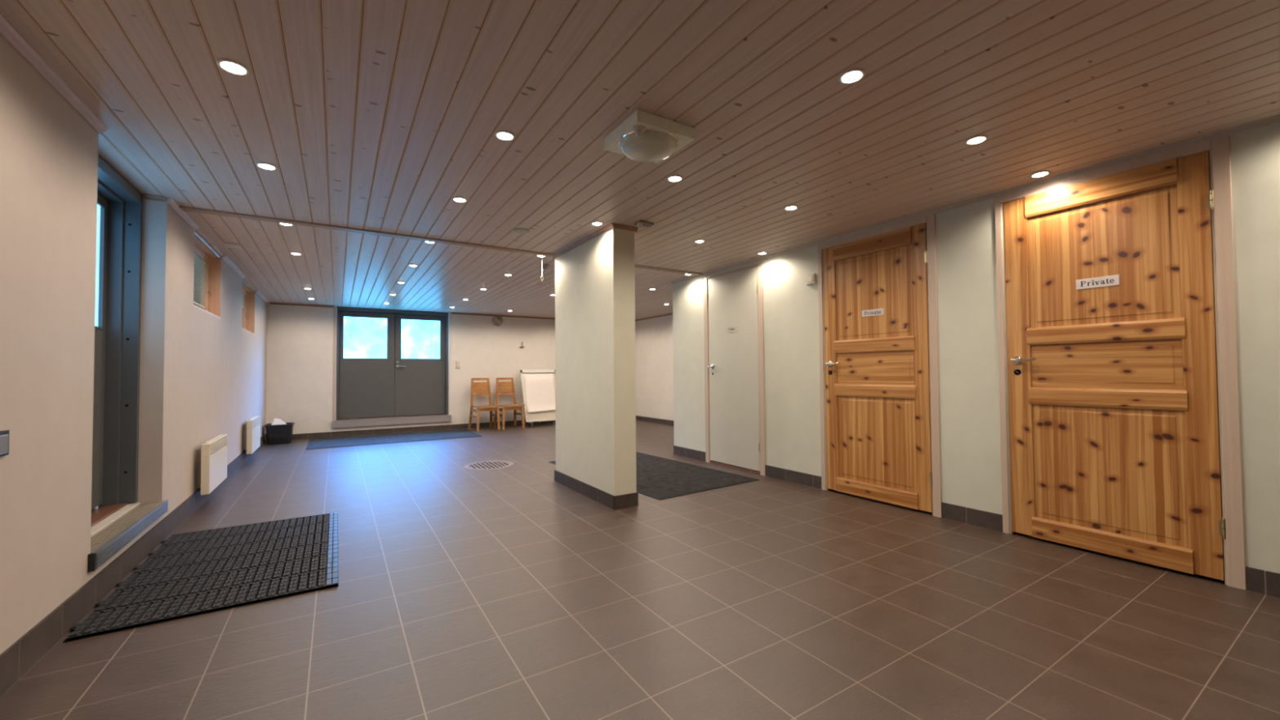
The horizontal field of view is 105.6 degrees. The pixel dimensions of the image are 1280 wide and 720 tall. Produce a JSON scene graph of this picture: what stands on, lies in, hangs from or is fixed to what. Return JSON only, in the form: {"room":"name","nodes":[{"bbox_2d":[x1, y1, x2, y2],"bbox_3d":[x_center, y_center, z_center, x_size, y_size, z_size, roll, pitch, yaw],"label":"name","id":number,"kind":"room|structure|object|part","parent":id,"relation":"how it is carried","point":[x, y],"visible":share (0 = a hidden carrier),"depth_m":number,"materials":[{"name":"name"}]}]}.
{"room":"entrance hall","nodes":[
{"label":"entrance hall","id":0,"kind":"room"},
{"bbox_2d":[0,35,266,654],"bbox_3d":[-2.803,0.038,2.553,0.260,2.100,11.100,0,-2,-32],"label":"wall","id":1,"kind":"structure","parent":0,"point":[202,375],"depth_m":1.91,"materials":[{"name":"beige paint"}]},
{"bbox_2d":[0,429,9,456],"bbox_3d":[-1.995,0.262,1.515,0.012,0.080,0.095,0,-2,-32],"label":"wall plate","id":2,"kind":"object","parent":1,"relation":"attached to","point":[4,434],"visible":1,"depth_m":1.53,"materials":[{"name":"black plastic"}]},
{"bbox_3d":[-1.991,0.265,1.515,0.004,0.060,0.068,0,-2,-32],"label":"plate","id":3,"kind":"part","parent":2,"relation":"part of","materials":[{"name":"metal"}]},
{"bbox_2d":[90,155,142,527],"bbox_3d":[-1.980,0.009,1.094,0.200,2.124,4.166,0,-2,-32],"label":"door","id":4,"kind":"structure","parent":1,"relation":"in","point":[117,311],"depth_m":2.82,"materials":[{"name":"grey metal"}]},
{"bbox_3d":[-2.865,-0.535,2.419,0.012,0.716,0.796,0,-2,-32],"label":"glass pane","id":5,"kind":"part","parent":4,"relation":"part of","materials":[{"name":"grey"}]},
{"bbox_2d":[88,498,168,572],"bbox_3d":[-2.682,0.877,2.489,0.166,0.087,1.056,0,-2,-32],"label":"step","id":6,"kind":"structure","parent":1,"relation":"attached to","point":[112,534],"depth_m":2.46,"materials":[{"name":"white paint"}]},
{"bbox_2d":[0,433,266,697],"bbox_3d":[-2.681,1.025,2.601,0.009,0.128,11.100,0,-2,-32],"label":"baseboard","id":7,"kind":"structure","parent":1,"relation":"attached to","point":[19,658],"depth_m":2.04,"materials":[{"name":"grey tile"}]},
{"bbox_2d":[0,13,269,304],"bbox_3d":[-2.689,-0.995,2.654,0.028,0.032,11.100,0,-2,-32],"label":"trim","id":8,"kind":"structure","parent":1,"relation":"attached to","point":[7,32],"depth_m":1.81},
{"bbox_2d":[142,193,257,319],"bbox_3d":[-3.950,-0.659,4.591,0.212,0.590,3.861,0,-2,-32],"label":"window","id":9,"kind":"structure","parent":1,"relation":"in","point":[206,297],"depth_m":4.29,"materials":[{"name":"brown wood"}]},
{"bbox_3d":[-3.644,-0.666,3.929,0.004,0.440,0.882,0,-2,-32],"label":"pane","id":10,"kind":"part","parent":9,"relation":"part of","materials":[{"name":"clear glass"}]},
{"bbox_2d":[193,252,205,308],"bbox_3d":[-3.631,-0.675,3.938,0.019,0.414,0.868,0,-2,-32],"label":"blind","id":11,"kind":"object","parent":9,"relation":"attached to","point":[199,272],"depth_m":4.18,"materials":[{"name":"white plastic"}]},
{"bbox_3d":[-3.632,-0.666,3.937,0.040,0.536,0.978,0,-2,-32],"label":"frame","id":12,"kind":"part","parent":9,"relation":"part of","materials":[{"name":"brown wood"}]},
{"bbox_2d":[196,434,227,495],"bbox_3d":[-3.441,0.816,3.901,0.094,0.389,0.700,0,-2,-32],"label":"heater","id":13,"kind":"object","parent":1,"relation":"attached to","point":[211,458],"visible":1,"depth_m":3.71,"materials":[{"name":"beige metal"}]},
{"bbox_2d":[241,283,254,334],"bbox_3d":[-4.739,-0.627,5.780,0.134,0.584,1.009,0,-2,-32],"label":"window","id":14,"kind":"structure","parent":1,"relation":"in","point":[247,296],"depth_m":6.19,"materials":[{"name":"brown wood"}]},
{"bbox_3d":[-4.771,-0.616,5.760,0.040,0.531,0.978,0,-2,-32],"label":"frame","id":15,"kind":"part","parent":14,"relation":"part of","materials":[{"name":"brown wood"}]},
{"bbox_2d":[243,416,260,454],"bbox_3d":[-4.585,0.869,5.733,0.094,0.389,0.700,0,-2,-32],"label":"heater","id":16,"kind":"object","parent":1,"relation":"attached to","point":[251,430],"visible":1,"depth_m":5.52,"materials":[{"name":"beige metal"}]},
{"bbox_2d":[266,303,555,434],"bbox_3d":[-3.099,0.197,9.063,6.655,2.100,0.260,0,-2,-32],"label":"wall","id":17,"kind":"structure","parent":0,"point":[300,379],"depth_m":7.79,"materials":[{"name":"white paint"}]},
{"bbox_2d":[332,306,451,420],"bbox_3d":[-4.206,0.092,8.335,1.794,1.903,0.206,0,-2,-32],"label":"door","id":18,"kind":"structure","parent":17,"relation":"in","point":[392,386],"depth_m":8.32,"materials":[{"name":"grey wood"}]},
{"bbox_2d":[332,414,451,428],"bbox_3d":[-4.139,1.032,8.217,1.795,0.117,0.070,0,-2,-32],"label":"step","id":19,"kind":"structure","parent":17,"relation":"attached to","point":[442,418],"depth_m":8.15,"materials":[{"name":"grey metal"}]},
{"bbox_2d":[292,420,555,439],"bbox_3d":[-2.973,1.202,8.953,6.225,0.085,0.009,0,-2,-32],"label":"baseboard","id":20,"kind":"structure","parent":17,"relation":"attached to","point":[380,431],"depth_m":8.23,"materials":[{"name":"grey tile"}]},
{"bbox_2d":[455,360,460,368],"bbox_3d":[-3.289,0.080,8.783,0.073,0.155,0.018,0,-2,-32],"label":"light switch","id":21,"kind":"object","parent":17,"relation":"attached to","point":[457,362],"visible":1,"depth_m":8.78,"materials":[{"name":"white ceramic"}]},
{"bbox_2d":[269,302,672,321],"bbox_3d":[-1.819,-0.894,7.157,6.215,0.030,4.380,0,-2,-32],"label":"trim","id":22,"kind":"structure","parent":17,"relation":"attached to","point":[270,303],"depth_m":9.01,"materials":[{"name":"brown wood"}]},
{"bbox_2d":[492,315,502,326],"bbox_3d":[-2.684,-0.744,9.169,0.208,0.208,0.045,0,-2,-32],"label":"valve","id":23,"kind":"object","parent":17,"relation":"attached to","point":[497,321],"visible":1,"depth_m":9.16,"materials":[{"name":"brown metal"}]},
{"bbox_2d":[555,227,636,495],"bbox_3d":[-0.412,0.057,4.099,0.187,2.100,1.130,0,-2,-32],"label":"wall pillar","id":24,"kind":"structure","parent":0,"point":[595,383],"depth_m":3.80,"materials":[{"name":"paint"}]},
{"bbox_2d":[551,222,638,258],"bbox_3d":[-0.420,-0.978,4.124,0.231,0.030,1.174,0,-2,-32],"label":"trim","id":25,"kind":"structure","parent":24,"relation":"attached to","point":[608,227],"depth_m":3.80,"materials":[{"name":"brown wood"}]},
{"bbox_2d":[554,469,638,510],"bbox_3d":[-0.404,1.057,4.075,0.205,0.100,1.148,0,-2,-32],"label":"baseboard","id":26,"kind":"structure","parent":24,"relation":"attached to","point":[631,500],"depth_m":3.74,"materials":[{"name":"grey tile"}]},
{"bbox_2d":[0,0,1279,319],"bbox_3d":[-0.216,-1.060,4.242,6.988,0.162,11.570,0,-2,-32],"label":"ceiling","id":27,"kind":"structure","parent":0,"point":[375,115],"depth_m":2.06,"materials":[{"name":"brown wood"}]},
{"bbox_2d":[222,242,242,248],"bbox_3d":[-3.426,-0.961,4.092,0.110,0.018,0.140,0,-2,-32],"label":"ceiling vent","id":28,"kind":"object","parent":27,"relation":"in","point":[228,245],"visible":1,"depth_m":4.07,"materials":[{"name":"white plastic"}]},
{"bbox_2d":[215,57,250,75],"bbox_3d":[-1.446,-1.037,1.728,0.094,0.012,0.094,0,-2,-32],"label":"recessed light","id":29,"kind":"object","parent":27,"relation":"in","point":[231,66],"visible":1,"depth_m":1.72,"materials":[{"name":"white ceramic"}]},
{"bbox_2d":[255,162,277,170],"bbox_3d":[-1.960,-1.013,2.550,0.094,0.012,0.094,0,-2,-32],"label":"recessed light","id":30,"kind":"object","parent":27,"relation":"in","point":[265,166],"visible":1,"depth_m":2.54,"materials":[{"name":"white"}]},
{"bbox_2d":[278,222,293,226],"bbox_3d":[-2.568,-0.985,3.525,0.094,0.012,0.094,0,-2,-32],"label":"recessed light","id":31,"kind":"object","parent":27,"relation":"in","point":[286,224],"visible":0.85,"depth_m":3.52,"materials":[{"name":"white"}]},
{"bbox_2d":[289,252,302,255],"bbox_3d":[-3.117,-0.959,4.403,0.094,0.012,0.094,0,-2,-32],"label":"recessed light","id":32,"kind":"object","parent":27,"relation":"in","point":[291,253],"visible":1,"depth_m":4.38,"materials":[{"name":"white"}]},
{"bbox_2d":[451,196,467,202],"bbox_3d":[-1.137,-1.007,3.064,0.094,0.012,0.094,0,-2,-32],"label":"recessed light","id":33,"kind":"object","parent":27,"relation":"in","point":[458,199],"visible":1,"depth_m":3.05,"materials":[{"name":"white"}]},
{"bbox_2d":[494,130,515,141],"bbox_3d":[-0.623,-1.030,2.241,0.094,0.012,0.094,0,-2,-32],"label":"recessed light","id":34,"kind":"object","parent":27,"relation":"in","point":[505,135],"visible":1,"depth_m":2.23,"materials":[{"name":"white"}]},
{"bbox_2d":[513,227,528,233],"bbox_3d":[-0.913,-0.991,3.740,0.120,0.014,0.120,0,-2,-32],"label":"ceiling disc","id":35,"kind":"object","parent":27,"relation":"attached to","point":[519,230],"visible":1,"depth_m":3.71,"materials":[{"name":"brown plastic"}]},
{"bbox_2d":[540,264,549,270],"bbox_3d":[-0.971,-0.944,4.964,0.090,0.048,0.090,0,-2,-32],"label":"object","id":36,"kind":"object","parent":27,"relation":"attached to","point":[544,266],"visible":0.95,"depth_m":4.94,"materials":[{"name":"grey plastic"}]},
{"bbox_2d":[591,221,603,226],"bbox_3d":[-0.316,-1.001,3.576,0.094,0.012,0.094,0,-2,-32],"label":"recessed light","id":37,"kind":"object","parent":27,"relation":"in","point":[594,223],"visible":1,"depth_m":3.56,"materials":[{"name":"white"}]},
{"bbox_2d":[634,219,653,228],"bbox_3d":[0.037,-0.985,3.578,0.140,0.048,0.100,0,-2,-32],"label":"fitting","id":38,"kind":"object","parent":27,"relation":"attached to","point":[639,224],"visible":1,"depth_m":3.55,"materials":[{"name":"brown plastic"}]},
{"bbox_2d":[604,109,694,164],"bbox_3d":[0.039,-0.984,2.229,0.305,0.114,0.300,0,-2,-32],"label":"ceiling lamp","id":39,"kind":"object","parent":27,"relation":"attached to","point":[643,136],"visible":1,"depth_m":2.14,"materials":[{"name":"white plastic"}]},
{"bbox_2d":[666,174,683,182],"bbox_3d":[0.198,-1.024,2.754,0.094,0.012,0.094,0,-2,-32],"label":"recessed light","id":40,"kind":"object","parent":27,"relation":"in","point":[674,178],"visible":1,"depth_m":2.74,"materials":[{"name":"white"}]},
{"bbox_2d":[693,239,705,243],"bbox_3d":[0.501,-0.995,4.086,0.094,0.012,0.094,0,-2,-32],"label":"recessed light","id":41,"kind":"object","parent":27,"relation":"in","point":[700,241],"visible":1,"depth_m":4.07,"materials":[{"name":"white"}]},
{"bbox_2d":[756,251,767,254],"bbox_3d":[1.136,-0.989,4.518,0.094,0.012,0.094,0,-2,-32],"label":"recessed light","id":42,"kind":"object","parent":27,"relation":"in","point":[762,252],"visible":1,"depth_m":4.50,"materials":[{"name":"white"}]},
{"bbox_2d":[783,204,798,210],"bbox_3d":[1.015,-1.018,3.264,0.094,0.012,0.094,0,-2,-32],"label":"recessed light","id":43,"kind":"object","parent":27,"relation":"in","point":[791,207],"visible":1,"depth_m":3.25,"materials":[{"name":"white"}]},
{"bbox_2d":[838,67,865,84],"bbox_3d":[0.788,-1.052,1.808,0.094,0.012,0.094,0,-2,-32],"label":"recessed light","id":44,"kind":"object","parent":27,"relation":"in","point":[851,76],"visible":1,"depth_m":1.80,"materials":[{"name":"white"}]},
{"bbox_2d":[964,134,988,145],"bbox_3d":[1.605,-1.046,2.318,0.094,0.012,0.094,0,-2,-32],"label":"recessed light","id":45,"kind":"object","parent":27,"relation":"in","point":[975,140],"visible":1,"depth_m":2.31,"materials":[{"name":"white"}]},
{"bbox_2d":[1029,170,1050,177],"bbox_3d":[2.251,-1.041,2.733,0.094,0.012,0.094,0,-2,-32],"label":"recessed light","id":46,"kind":"object","parent":27,"relation":"in","point":[1039,174],"visible":1,"depth_m":2.72,"materials":[{"name":"white"}]},
{"bbox_2d":[0,419,1279,719],"bbox_3d":[-0.239,1.169,4.240,6.900,0.120,11.700,0,-2,-32],"label":"floor","id":47,"kind":"structure","parent":0,"point":[510,593],"depth_m":1.97,"materials":[{"name":"brown tile"}]},
{"bbox_2d":[62,511,338,642],"bbox_3d":[-2.181,1.077,2.658,0.900,0.016,1.404,0,-2,-32],"label":"rubber mat","id":48,"kind":"object","parent":47,"relation":"on","point":[193,573],"visible":1,"depth_m":2.43,"materials":[{"name":"black rubber"}]},
{"bbox_2d":[263,422,294,444],"bbox_3d":[-5.280,1.076,7.120,0.351,0.281,0.316,0,-2,-32],"label":"tub","id":49,"kind":"object","parent":47,"relation":"on","point":[275,433],"visible":0.98,"depth_m":7.01,"materials":[{"name":"plastic"}]},
{"bbox_2d":[271,417,286,425],"bbox_3d":[-5.281,0.902,7.125,0.196,0.107,0.195,0,-2,-32],"label":"crumpled paper","id":50,"kind":"object","parent":49,"relation":"in","point":[276,421],"visible":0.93,"depth_m":7.08,"materials":[{"name":"white paper"}]},
{"bbox_2d":[305,429,482,449],"bbox_3d":[-3.776,1.212,7.572,2.320,0.009,1.130,0,-2,-32],"label":"mat","id":51,"kind":"object","parent":47,"relation":"on","point":[457,433],"visible":1,"depth_m":7.45,"materials":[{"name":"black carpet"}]},
{"bbox_2d":[467,377,500,431],"bbox_3d":[-2.772,0.780,8.649,0.426,0.918,0.487,1,-2,-36],"label":"wooden chair","id":52,"kind":"object","parent":47,"relation":"on","point":[476,387],"visible":1,"depth_m":8.70,"materials":[{"name":"brown wood"}]},
{"bbox_3d":[-3.025,1.028,8.684,0.130,0.429,0.049,-2,-2,40],"label":"leg","id":53,"kind":"part","parent":52,"relation":"part of","materials":[{"name":"brown wood"}]},
{"bbox_3d":[-3.010,0.583,8.708,0.048,0.517,0.122,0,-1,-18],"label":"post","id":54,"kind":"part","parent":52,"relation":"part of","materials":[{"name":"brown wood"}]},
{"bbox_3d":[-2.789,1.026,8.368,0.052,0.408,0.065,1,-2,-36],"label":"leg","id":55,"kind":"part","parent":52,"relation":"part of","materials":[{"name":"brown wood"}]},
{"bbox_3d":[-2.906,0.347,8.838,0.264,0.042,0.032,1,-2,-36],"label":"rail","id":56,"kind":"part","parent":52,"relation":"part of","materials":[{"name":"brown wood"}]},
{"bbox_3d":[-2.878,0.630,8.796,0.298,0.038,0.029,1,-2,-36],"label":"rail","id":57,"kind":"part","parent":52,"relation":"part of","materials":[{"name":"brown wood"}]},
{"bbox_3d":[-2.751,0.823,8.619,0.424,0.038,0.400,1,-2,-36],"label":"seat","id":58,"kind":"part","parent":52,"relation":"part of","materials":[{"name":"brown wood"}]},
{"bbox_3d":[-2.753,0.585,8.895,0.122,0.517,0.048,-1,-2,36],"label":"post","id":59,"kind":"part","parent":52,"relation":"part of","materials":[{"name":"brown wood"}]},
{"bbox_3d":[-2.731,1.030,8.898,0.049,0.429,0.130,0,-1,-22],"label":"leg","id":60,"kind":"part","parent":52,"relation":"part of","materials":[{"name":"brown wood"}]},
{"bbox_3d":[-2.504,1.029,8.575,0.052,0.408,0.065,1,-2,-36],"label":"leg","id":61,"kind":"part","parent":52,"relation":"part of","materials":[{"name":"brown wood"}]},
{"bbox_2d":[463,460,513,469],"bbox_3d":[-1.647,1.200,5.305,0.520,0.112,0.520,0,-2,-32],"label":"floor drain","id":62,"kind":"object","parent":47,"relation":"in","point":[488,464],"visible":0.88,"depth_m":5.32,"materials":[{"name":"metal"}]},
{"bbox_2d":[493,377,524,429],"bbox_3d":[-2.395,0.783,8.885,0.426,0.918,0.487,1,-2,-35],"label":"wooden chair","id":63,"kind":"object","parent":47,"relation":"on","point":[501,387],"visible":0.94,"depth_m":8.96,"materials":[{"name":"brown wood"}]},
{"bbox_3d":[-2.647,1.030,8.925,0.130,0.429,0.049,-2,-2,41],"label":"leg","id":64,"kind":"part","parent":63,"relation":"part of","materials":[{"name":"brown wood"}]},
{"bbox_3d":[-2.632,0.586,8.948,0.048,0.517,0.122,0,-1,-17],"label":"post","id":65,"kind":"part","parent":63,"relation":"part of","materials":[{"name":"brown wood"}]},
{"bbox_3d":[-2.416,1.029,8.605,0.052,0.408,0.064,1,-2,-35],"label":"leg","id":66,"kind":"part","parent":63,"relation":"part of","materials":[{"name":"brown wood"}]},
{"bbox_3d":[-2.525,0.350,9.076,0.264,0.042,0.032,1,-2,-35],"label":"rail","id":67,"kind":"part","parent":63,"relation":"part of","materials":[{"name":"brown wood"}]},
{"bbox_3d":[-2.497,0.633,9.033,0.298,0.038,0.029,1,-2,-35],"label":"rail","id":68,"kind":"part","parent":63,"relation":"part of","materials":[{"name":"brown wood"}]},
{"bbox_3d":[-2.374,0.826,8.854,0.424,0.038,0.400,1,-2,-35],"label":"seat","id":69,"kind":"part","parent":63,"relation":"part of","materials":[{"name":"brown wood"}]},
{"bbox_3d":[-2.371,0.588,9.131,0.122,0.517,0.048,-1,-2,37],"label":"post","id":70,"kind":"part","parent":63,"relation":"part of","materials":[{"name":"brown wood"}]},
{"bbox_3d":[-2.349,1.033,9.133,0.049,0.429,0.130,0,-1,-21],"label":"leg","id":71,"kind":"part","parent":63,"relation":"part of","materials":[{"name":"brown wood"}]},
{"bbox_3d":[-2.127,1.031,8.806,0.052,0.408,0.065,1,-2,-35],"label":"leg","id":72,"kind":"part","parent":63,"relation":"part of","materials":[{"name":"brown wood"}]},
{"bbox_2d":[520,368,555,426],"bbox_3d":[-1.867,0.708,9.258,0.720,1.070,0.479,0,-2,-32],"label":"flip chart","id":73,"kind":"object","parent":47,"relation":"on","point":[538,386],"visible":0.77,"depth_m":9.27,"materials":[{"name":"white paper"}]},
{"bbox_3d":[-2.192,0.657,9.134,0.020,0.970,0.346,0,-2,-32],"label":"rail","id":74,"kind":"part","parent":73,"relation":"part of","materials":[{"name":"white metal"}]},
{"bbox_3d":[-1.851,0.765,9.244,0.620,0.846,0.435,0,-2,-32],"label":"frame","id":75,"kind":"part","parent":73,"relation":"part of","materials":[{"name":"metal"}]},
{"bbox_3d":[-1.811,1.138,9.169,0.683,0.020,0.035,0,-2,-32],"label":"rail","id":76,"kind":"part","parent":73,"relation":"part of","materials":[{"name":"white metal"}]},
{"bbox_2d":[549,451,759,500],"bbox_3d":[0.039,1.119,4.957,1.170,0.009,2.020,1,-2,-36],"label":"mat","id":77,"kind":"object","parent":47,"relation":"on","point":[657,477],"visible":0.6,"depth_m":4.53,"materials":[{"name":"grey carpet"}]},
{"bbox_2d":[635,315,673,420],"bbox_3d":[0.929,0.159,8.754,0.150,2.100,4.530,0,-2,-32],"label":"wall","id":78,"kind":"structure","parent":0,"point":[654,340],"depth_m":9.62,"materials":[{"name":"white paint"}]},
{"bbox_2d":[672,121,1279,585],"bbox_3d":[2.976,0.018,3.580,1.860,2.100,6.720,0,-2,-32],"label":"wall","id":79,"kind":"structure","parent":0,"point":[971,462],"depth_m":3.15,"materials":[{"name":"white paint"}]},
{"bbox_2d":[703,262,765,475],"bbox_3d":[0.978,0.094,5.055,0.166,2.050,0.881,0,-2,-32],"label":"door","id":80,"kind":"structure","parent":79,"relation":"in","point":[735,404],"depth_m":5.00,"materials":[{"name":"white wood"}]},
{"bbox_3d":[0.790,0.069,5.259,0.063,0.052,0.128,0,-2,-32],"label":"handle","id":81,"kind":"part","parent":80,"relation":"part of","materials":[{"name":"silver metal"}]},
{"bbox_2d":[725,325,737,333],"bbox_3d":[0.954,-0.321,5.057,0.004,0.060,0.170,0,-2,-32],"label":"door sign","id":82,"kind":"object","parent":80,"relation":"attached to","point":[728,329],"visible":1,"depth_m":5.05,"materials":[{"name":"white plastic"}]},
{"bbox_2d":[805,273,815,285],"bbox_3d":[1.478,-0.697,4.206,0.026,0.088,0.090,0,-2,-32],"label":"wall box","id":83,"kind":"object","parent":79,"relation":"attached to","point":[811,278],"visible":1,"depth_m":4.20,"materials":[{"name":"beige plastic"}]},
{"bbox_2d":[817,213,942,517],"bbox_3d":[1.802,0.044,3.734,0.167,2.075,0.956,0,-2,-32],"label":"door","id":84,"kind":"structure","parent":79,"relation":"in","point":[881,416],"depth_m":3.66,"materials":[{"name":"brown wood"}]},
{"bbox_3d":[1.581,0.032,3.990,0.063,0.048,0.130,0,-2,-32],"label":"handle","id":85,"kind":"part","parent":84,"relation":"part of","materials":[{"name":"silver metal"}]},
{"bbox_3d":[1.787,-0.886,3.759,0.050,0.125,0.640,0,-2,-32],"label":"rail","id":86,"kind":"part","parent":84,"relation":"part of","materials":[{"name":"brown wood"}]},
{"bbox_2d":[862,307,884,316],"bbox_3d":[1.788,-0.364,3.733,0.004,0.050,0.180,0,-2,-32],"label":"door sign","id":87,"kind":"object","parent":84,"relation":"attached to","point":[876,312],"visible":1,"depth_m":3.73,"materials":[{"name":"silver metal"}]},
{"bbox_3d":[1.793,-0.115,3.740,0.050,0.101,0.656,0,-2,-32],"label":"rail","id":88,"kind":"part","parent":84,"relation":"part of","materials":[{"name":"brown wood"}]},
{"bbox_3d":[1.796,-0.494,3.753,0.029,0.658,0.632,0,-2,-32],"label":"panel","id":89,"kind":"part","parent":84,"relation":"part of","materials":[{"name":"brown wood"}]},
{"bbox_3d":[1.796,0.235,3.732,0.050,0.098,0.656,0,-2,-32],"label":"rail","id":90,"kind":"part","parent":84,"relation":"part of","materials":[{"name":"brown wood"}]},
{"bbox_3d":[1.800,0.061,3.739,0.029,0.251,0.632,0,-2,-32],"label":"panel","id":91,"kind":"part","parent":84,"relation":"part of","materials":[{"name":"brown wood"}]},
{"bbox_3d":[1.802,1.006,3.713,0.050,0.114,0.656,0,-2,-32],"label":"rail","id":92,"kind":"part","parent":84,"relation":"part of","materials":[{"name":"brown wood"}]},
{"bbox_3d":[1.804,0.617,3.726,0.029,0.665,0.632,0,-2,-32],"label":"panel","id":93,"kind":"part","parent":84,"relation":"part of","materials":[{"name":"brown wood"}]},
{"bbox_2d":[635,415,1279,598],"bbox_3d":[1.822,1.069,5.406,1.869,0.105,11.090,0,-2,-32],"label":"baseboard","id":94,"kind":"structure","parent":79,"relation":"attached to","point":[1258,580],"depth_m":3.17,"materials":[{"name":"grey tile"}]},
{"bbox_2d":[671,114,1279,284],"bbox_3d":[2.170,-1.025,3.107,0.022,0.024,6.720,0,-2,-32],"label":"trim","id":95,"kind":"structure","parent":79,"relation":"attached to","point":[1271,120],"depth_m":2.83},
{"bbox_2d":[994,134,1246,590],"bbox_3d":[2.494,0.012,2.626,0.167,2.075,0.941,0,-2,-32],"label":"door","id":96,"kind":"structure","parent":79,"relation":"in","point":[1114,419],"depth_m":2.53,"materials":[{"name":"brown wood"}]},
{"bbox_3d":[2.275,0.000,2.879,0.063,0.048,0.130,0,-2,-32],"label":"handle","id":97,"kind":"part","parent":96,"relation":"part of","materials":[{"name":"silver metal"}]},
{"bbox_2d":[1075,274,1119,289],"bbox_3d":[2.476,-0.421,2.632,0.004,0.054,0.176,0,-2,-32],"label":"door sign","id":98,"kind":"object","parent":96,"relation":"attached to","point":[1113,280],"visible":1,"depth_m":2.63,"materials":[{"name":"silver metal"}]},
{"bbox_3d":[2.480,-0.918,2.649,0.050,0.125,0.618,0,-2,-32],"label":"rail","id":99,"kind":"part","parent":96,"relation":"part of","materials":[{"name":"brown wood"}]},
{"bbox_3d":[2.489,-0.527,2.643,0.029,0.658,0.610,0,-2,-32],"label":"panel","id":100,"kind":"part","parent":96,"relation":"part of","materials":[{"name":"brown wood"}]},
{"bbox_3d":[2.486,-0.147,2.630,0.050,0.101,0.634,0,-2,-32],"label":"rail","id":101,"kind":"part","parent":96,"relation":"part of","materials":[{"name":"brown wood"}]},
{"bbox_3d":[2.493,0.029,2.630,0.029,0.251,0.610,0,-2,-32],"label":"panel","id":102,"kind":"part","parent":96,"relation":"part of","materials":[{"name":"brown wood"}]},
{"bbox_3d":[2.489,0.203,2.622,0.050,0.098,0.634,0,-2,-32],"label":"rail","id":103,"kind":"part","parent":96,"relation":"part of","materials":[{"name":"brown wood"}]},
{"bbox_3d":[2.497,0.585,2.616,0.029,0.665,0.610,0,-2,-32],"label":"panel","id":104,"kind":"part","parent":96,"relation":"part of","materials":[{"name":"brown wood"}]},
{"bbox_3d":[2.495,0.974,2.603,0.050,0.114,0.634,0,-2,-32],"label":"rail","id":105,"kind":"part","parent":96,"relation":"part of","materials":[{"name":"brown wood"}]}
]}

